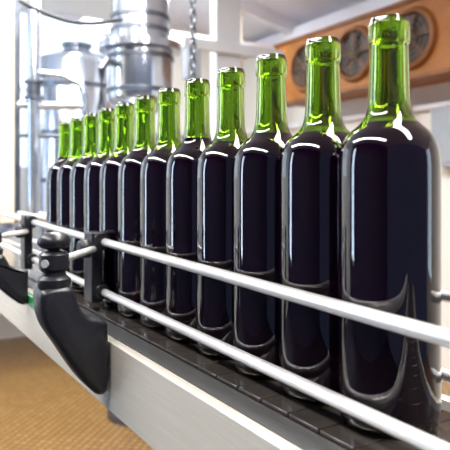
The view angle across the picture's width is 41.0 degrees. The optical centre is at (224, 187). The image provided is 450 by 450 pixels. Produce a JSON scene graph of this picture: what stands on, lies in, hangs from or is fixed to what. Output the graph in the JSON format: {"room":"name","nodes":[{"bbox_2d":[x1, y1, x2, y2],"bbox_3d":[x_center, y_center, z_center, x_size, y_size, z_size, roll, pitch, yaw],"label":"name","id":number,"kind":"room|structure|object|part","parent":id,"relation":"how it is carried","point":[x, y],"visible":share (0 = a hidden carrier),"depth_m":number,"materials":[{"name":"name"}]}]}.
{"room":"factory floor","nodes":[
{"label":"factory floor","id":0,"kind":"room"},
{"bbox_2d":[0,0,209,338],"bbox_3d":[-2.461,-0.675,4.063,6.000,3.600,0.100,0,0,-31],"label":"wall","id":1,"kind":"structure","parent":0,"point":[101,9],"depth_m":4.82,"materials":[{"name":"white paint"}]},
{"bbox_2d":[20,7,109,171],"bbox_3d":[-1.600,-0.750,4.572,1.500,1.250,0.070,0,0,-31],"label":"window","id":2,"kind":"structure","parent":1,"relation":"in","point":[54,32],"depth_m":4.72,"materials":[{"name":"paint"}]},
{"bbox_3d":[-1.333,0.651,4.132,1.200,0.249,0.950,0,0,-31],"label":"platform","id":3,"kind":"object","parent":1,"relation":"attached to","visible":0},
{"bbox_2d":[0,223,16,239],"bbox_3d":[-1.629,-0.350,4.041,0.453,1.750,0.453,0,0,-31],"label":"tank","id":4,"kind":"object","parent":3,"relation":"on","point":[4,227],"visible":0.06,"depth_m":3.97,"materials":[{"name":"silver metal"}]},
{"bbox_3d":[-1.629,-0.405,4.041,0.440,1.500,0.440,0,0,-31],"label":"tank","id":5,"kind":"part","parent":4,"relation":"part of","materials":[{"name":"metal"}]},
{"bbox_2d":[40,41,113,251],"bbox_3d":[-1.017,-0.235,4.131,0.597,1.520,0.597,0,0,-31],"label":"tank","id":6,"kind":"object","parent":3,"relation":"on","point":[76,59],"visible":0.3,"depth_m":3.87,"materials":[{"name":"silver metal"}]},
{"bbox_3d":[-1.249,0.360,4.131,0.080,0.330,0.080,0,0,-31],"label":"leg","id":7,"kind":"part","parent":6,"relation":"part of","materials":[{"name":"metal"}]},
{"bbox_3d":[-1.017,-0.950,4.131,0.209,0.090,0.209,0,0,-31],"label":"lid","id":8,"kind":"part","parent":6,"relation":"part of","materials":[{"name":"metal"}]},
{"bbox_2d":[0,336,449,449],"bbox_3d":[-0.579,1.175,1.052,6.100,0.100,7.400,0,0,-31],"label":"floor","id":9,"kind":"structure","parent":0,"point":[43,407],"depth_m":3.04,"materials":[{"name":"brown tile"}]},
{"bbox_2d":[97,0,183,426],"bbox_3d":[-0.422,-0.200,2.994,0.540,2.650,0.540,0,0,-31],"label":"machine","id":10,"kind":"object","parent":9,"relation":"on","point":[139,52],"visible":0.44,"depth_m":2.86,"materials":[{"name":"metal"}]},
{"bbox_2d":[0,211,449,449],"bbox_3d":[-0.261,0.588,1.040,0.288,1.074,2.950,0,0,-31],"label":"conveyor","id":11,"kind":"object","parent":9,"relation":"on","point":[172,395],"visible":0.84,"depth_m":0.61,"materials":[{"name":"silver metal"}]},
{"bbox_3d":[-0.400,0.094,1.032,0.038,0.042,0.038,0,0,-31],"label":"clamp post","id":12,"kind":"part","parent":11,"relation":"part of","materials":[{"name":"black plastic"}]},
{"bbox_3d":[-0.384,0.158,1.042,0.078,0.090,0.042,0,0,-31],"label":"bracket arm","id":13,"kind":"part","parent":11,"relation":"part of","materials":[{"name":"black plastic"}]},
{"bbox_3d":[-0.403,0.087,1.132,0.015,0.013,0.238,0,0,0],"label":"support rod","id":14,"kind":"part","parent":11,"relation":"part of","materials":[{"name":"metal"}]},
{"bbox_3d":[-0.198,0.062,0.698,0.038,0.024,0.038,0,0,-31],"label":"knob","id":15,"kind":"part","parent":11,"relation":"part of","materials":[{"name":"black plastic"}]},
{"bbox_3d":[-0.198,0.094,0.698,0.038,0.042,0.038,0,0,-31],"label":"clamp post","id":16,"kind":"part","parent":11,"relation":"part of","materials":[{"name":"black plastic"}]},
{"bbox_2d":[46,121,69,249],"bbox_3d":[-0.317,0.025,1.201,0.077,0.312,0.077,0,0,35],"label":"wine bottle","id":17,"kind":"object","parent":11,"relation":"on","point":[63,127],"visible":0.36,"depth_m":1.18,"materials":[{"name":"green glass"}]},
{"bbox_3d":[-0.195,0.087,0.786,0.014,0.013,0.214,0,0,4],"label":"support rod","id":18,"kind":"part","parent":11,"relation":"part of","materials":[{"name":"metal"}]},
{"bbox_2d":[57,118,83,272],"bbox_3d":[-0.277,0.025,1.134,0.077,0.312,0.077,0,0,23],"label":"wine bottle","id":19,"kind":"object","parent":11,"relation":"on","point":[76,126],"visible":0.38,"depth_m":1.11,"materials":[{"name":"green glass"}]},
{"bbox_3d":[-0.181,0.179,0.709,0.080,0.132,0.042,0,0,-31],"label":"bracket arm","id":20,"kind":"part","parent":11,"relation":"part of","materials":[{"name":"black plastic"}]},
{"bbox_2d":[70,113,98,292],"bbox_3d":[-0.236,0.025,1.068,0.077,0.312,0.077,0,0,-8],"label":"wine bottle","id":21,"kind":"object","parent":11,"relation":"on","point":[90,120],"visible":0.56,"depth_m":1.04,"materials":[{"name":"green glass"}]},
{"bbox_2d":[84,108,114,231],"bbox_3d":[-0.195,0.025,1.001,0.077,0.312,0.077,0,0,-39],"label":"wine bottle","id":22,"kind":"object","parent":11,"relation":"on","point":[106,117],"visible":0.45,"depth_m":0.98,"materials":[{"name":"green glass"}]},
{"bbox_2d":[99,102,134,308],"bbox_3d":[-0.156,0.025,0.934,0.077,0.312,0.077,0,0,10],"label":"wine bottle","id":23,"kind":"object","parent":11,"relation":"on","point":[124,112],"visible":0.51,"depth_m":0.90,"materials":[{"name":"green glass"}]},
{"bbox_2d":[118,95,155,317],"bbox_3d":[-0.115,0.025,0.867,0.077,0.312,0.077,0,0,22],"label":"wine bottle","id":24,"kind":"object","parent":11,"relation":"on","point":[144,143],"visible":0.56,"depth_m":0.84,"materials":[{"name":"green glass"}]},
{"bbox_3d":[-0.305,0.226,1.014,0.018,0.083,2.950,0,0,-31],"label":"panel","id":25,"kind":"part","parent":11,"relation":"part of","materials":[{"name":"beige metal"}]},
{"bbox_2d":[140,88,181,329],"bbox_3d":[-0.074,0.025,0.801,0.077,0.312,0.077,0,0,-36],"label":"wine bottle","id":26,"kind":"object","parent":11,"relation":"on","point":[153,166],"visible":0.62,"depth_m":0.77,"materials":[{"name":"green glass"}]},
{"bbox_2d":[166,78,211,342],"bbox_3d":[-0.034,0.025,0.734,0.077,0.312,0.077,0,0,-17],"label":"wine bottle","id":27,"kind":"object","parent":11,"relation":"on","point":[181,167],"visible":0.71,"depth_m":0.70,"materials":[{"name":"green glass"}]},
{"bbox_2d":[196,67,247,358],"bbox_3d":[0.007,0.025,0.667,0.077,0.312,0.077,0,0,-36],"label":"wine bottle","id":28,"kind":"object","parent":11,"relation":"on","point":[214,174],"visible":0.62,"depth_m":0.64,"materials":[{"name":"green glass"}]},
{"bbox_3d":[-0.231,0.077,0.971,0.011,0.045,1.700,0,0,-31],"label":"guide rail","id":29,"kind":"part","parent":11,"relation":"part of","materials":[{"name":"metal"}]},
{"bbox_3d":[-0.157,0.226,1.103,0.018,0.083,2.950,0,0,-31],"label":"panel","id":30,"kind":"part","parent":11,"relation":"part of","materials":[{"name":"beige metal"}]},
{"bbox_3d":[-0.205,0.083,1.138,0.010,0.025,1.640,0,0,-31],"label":"guide rail","id":31,"kind":"part","parent":11,"relation":"part of","materials":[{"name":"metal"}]},
{"bbox_3d":[-0.205,0.151,1.138,0.010,0.018,1.640,0,0,-31],"label":"guide rail","id":32,"kind":"part","parent":11,"relation":"part of","materials":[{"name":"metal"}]},
{"bbox_2d":[233,53,291,379],"bbox_3d":[0.046,0.025,0.600,0.077,0.312,0.077,0,0,11],"label":"wine bottle","id":33,"kind":"object","parent":11,"relation":"on","point":[256,165],"visible":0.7,"depth_m":0.57,"materials":[{"name":"green glass"}]},
{"bbox_2d":[280,36,349,404],"bbox_3d":[0.087,0.025,0.534,0.077,0.312,0.077,0,0,6],"label":"wine bottle","id":34,"kind":"object","parent":11,"relation":"on","point":[309,161],"visible":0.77,"depth_m":0.50,"materials":[{"name":"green glass"}]},
{"bbox_2d":[339,14,441,437],"bbox_3d":[0.127,0.025,0.467,0.077,0.312,0.077,0,0,23],"label":"wine bottle","id":35,"kind":"object","parent":11,"relation":"on","point":[390,170],"visible":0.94,"depth_m":0.44,"materials":[{"name":"green glass"}]},
{"bbox_2d":[181,0,283,140],"bbox_3d":[0.033,-0.185,3.632,0.700,2.620,0.180,0,0,-31],"label":"post","id":36,"kind":"object","parent":9,"relation":"on","point":[225,48],"visible":0.41,"depth_m":3.57,"materials":[{"name":"white metal"}]},
{"bbox_3d":[-0.191,-0.705,3.433,0.090,0.179,0.070,0,0,-31],"label":"gear motor","id":37,"kind":"part","parent":36,"relation":"part of","materials":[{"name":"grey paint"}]},
{"bbox_3d":[0.060,-0.825,3.587,0.700,0.060,0.044,0,0,-31],"label":"arm","id":38,"kind":"part","parent":36,"relation":"part of","materials":[{"name":"grey paint"}]},
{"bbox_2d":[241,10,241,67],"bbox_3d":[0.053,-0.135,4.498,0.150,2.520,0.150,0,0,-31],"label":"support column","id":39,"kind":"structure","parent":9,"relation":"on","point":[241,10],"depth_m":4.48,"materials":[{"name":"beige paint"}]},
{"bbox_2d":[80,17,275,49],"bbox_3d":[-0.157,-1.035,4.265,1.750,0.080,0.060,0,0,-31],"label":"cross beam","id":40,"kind":"structure","parent":39,"relation":"attached to","point":[104,29],"depth_m":4.10,"materials":[{"name":"metal"}]},
{"bbox_2d":[169,0,366,42],"bbox_3d":[-0.579,-1.984,1.052,6.100,1.422,7.400,0,0,-31],"label":"ceiling","id":41,"kind":"structure","parent":0,"point":[300,11],"depth_m":4.75,"materials":[{"name":"paint"}]},
{"bbox_2d":[0,0,13,222],"bbox_3d":[-1.372,-0.913,2.671,0.676,2.115,0.806,0,0,-31],"label":"frame","id":42,"kind":"object","parent":41,"relation":"hanging from","point":[6,6],"visible":0.91,"depth_m":2.48,"materials":[{"name":"beige paint"}]},
{"bbox_2d":[18,0,122,25],"bbox_3d":[-0.653,-0.740,2.574,0.446,0.077,0.018,0,0,-29],"label":"hose","id":43,"kind":"object","parent":42,"relation":"hanging from","point":[87,23],"visible":1,"depth_m":2.56,"materials":[{"name":"black plastic"}]},
{"bbox_2d":[14,0,87,222],"bbox_3d":[-0.930,-0.795,3.177,0.539,1.959,0.099,0,0,-9],"label":"pipework","id":44,"kind":"object","parent":41,"relation":"hanging from","point":[34,104],"visible":0.85,"depth_m":3.14,"materials":[{"name":"metal"}]},
{"bbox_2d":[190,0,195,78],"bbox_3d":[-0.133,-0.939,2.499,0.025,1.521,0.025,0,0,10],"label":"chain","id":45,"kind":"object","parent":41,"relation":"hanging from","point":[193,4],"visible":0.53,"depth_m":2.49,"materials":[{"name":"metal"}]},
{"bbox_2d":[242,57,449,369],"bbox_3d":[1.987,-0.085,2.606,0.100,2.420,7.400,0,0,-31],"label":"wall","id":46,"kind":"structure","parent":0,"point":[440,92],"depth_m":3.76,"materials":[{"name":"white paint"}]},
{"bbox_2d":[208,0,301,34],"bbox_3d":[-1.968,-1.905,3.250,6.000,1.420,0.080,0,0,-31],"label":"trim","id":47,"kind":"structure","parent":46,"relation":"attached to","point":[252,10],"depth_m":4.61,"materials":[{"name":"paint"}]},
{"bbox_2d":[242,0,402,59],"bbox_3d":[1.954,-1.215,2.469,0.100,0.080,7.200,0,0,-31],"label":"trim","id":48,"kind":"structure","parent":46,"relation":"attached to","point":[367,6],"depth_m":4.35,"materials":[{"name":"paint"}]},
{"bbox_2d":[246,100,449,134],"bbox_3d":[1.215,-0.495,3.717,0.040,0.039,4.100,0,0,-31],"label":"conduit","id":49,"kind":"object","parent":46,"relation":"attached to","point":[423,107],"visible":0.48,"depth_m":3.75,"materials":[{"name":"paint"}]},
{"bbox_2d":[274,0,449,107],"bbox_3d":[1.014,-0.850,3.782,0.346,0.464,2.000,0,0,-31],"label":"cooler","id":50,"kind":"object","parent":46,"relation":"attached to","point":[429,45],"visible":0.67,"depth_m":3.72,"materials":[{"name":"orange metal"}]},
{"bbox_3d":[0.571,-0.851,4.227,0.018,0.258,0.270,0,0,-31],"label":"fan blade","id":51,"kind":"part","parent":50,"relation":"part of","materials":[{"name":"grey metal"}]},
{"bbox_3d":[0.820,-0.851,3.817,0.018,0.258,0.270,0,0,-31],"label":"fan blade","id":52,"kind":"part","parent":50,"relation":"part of","materials":[{"name":"grey metal"}]},
{"bbox_3d":[1.058,-0.851,3.423,0.018,0.258,0.270,0,0,-31],"label":"fan blade","id":53,"kind":"part","parent":50,"relation":"part of","materials":[{"name":"grey metal"}]},
{"bbox_2d":[431,107,449,166],"bbox_3d":[1.331,-0.295,3.472,0.126,0.340,0.260,0,0,-31],"label":"electrical box","id":54,"kind":"object","parent":46,"relation":"attached to","point":[440,117],"visible":0.69,"depth_m":3.48,"materials":[{"name":"grey paint"}]}
]}

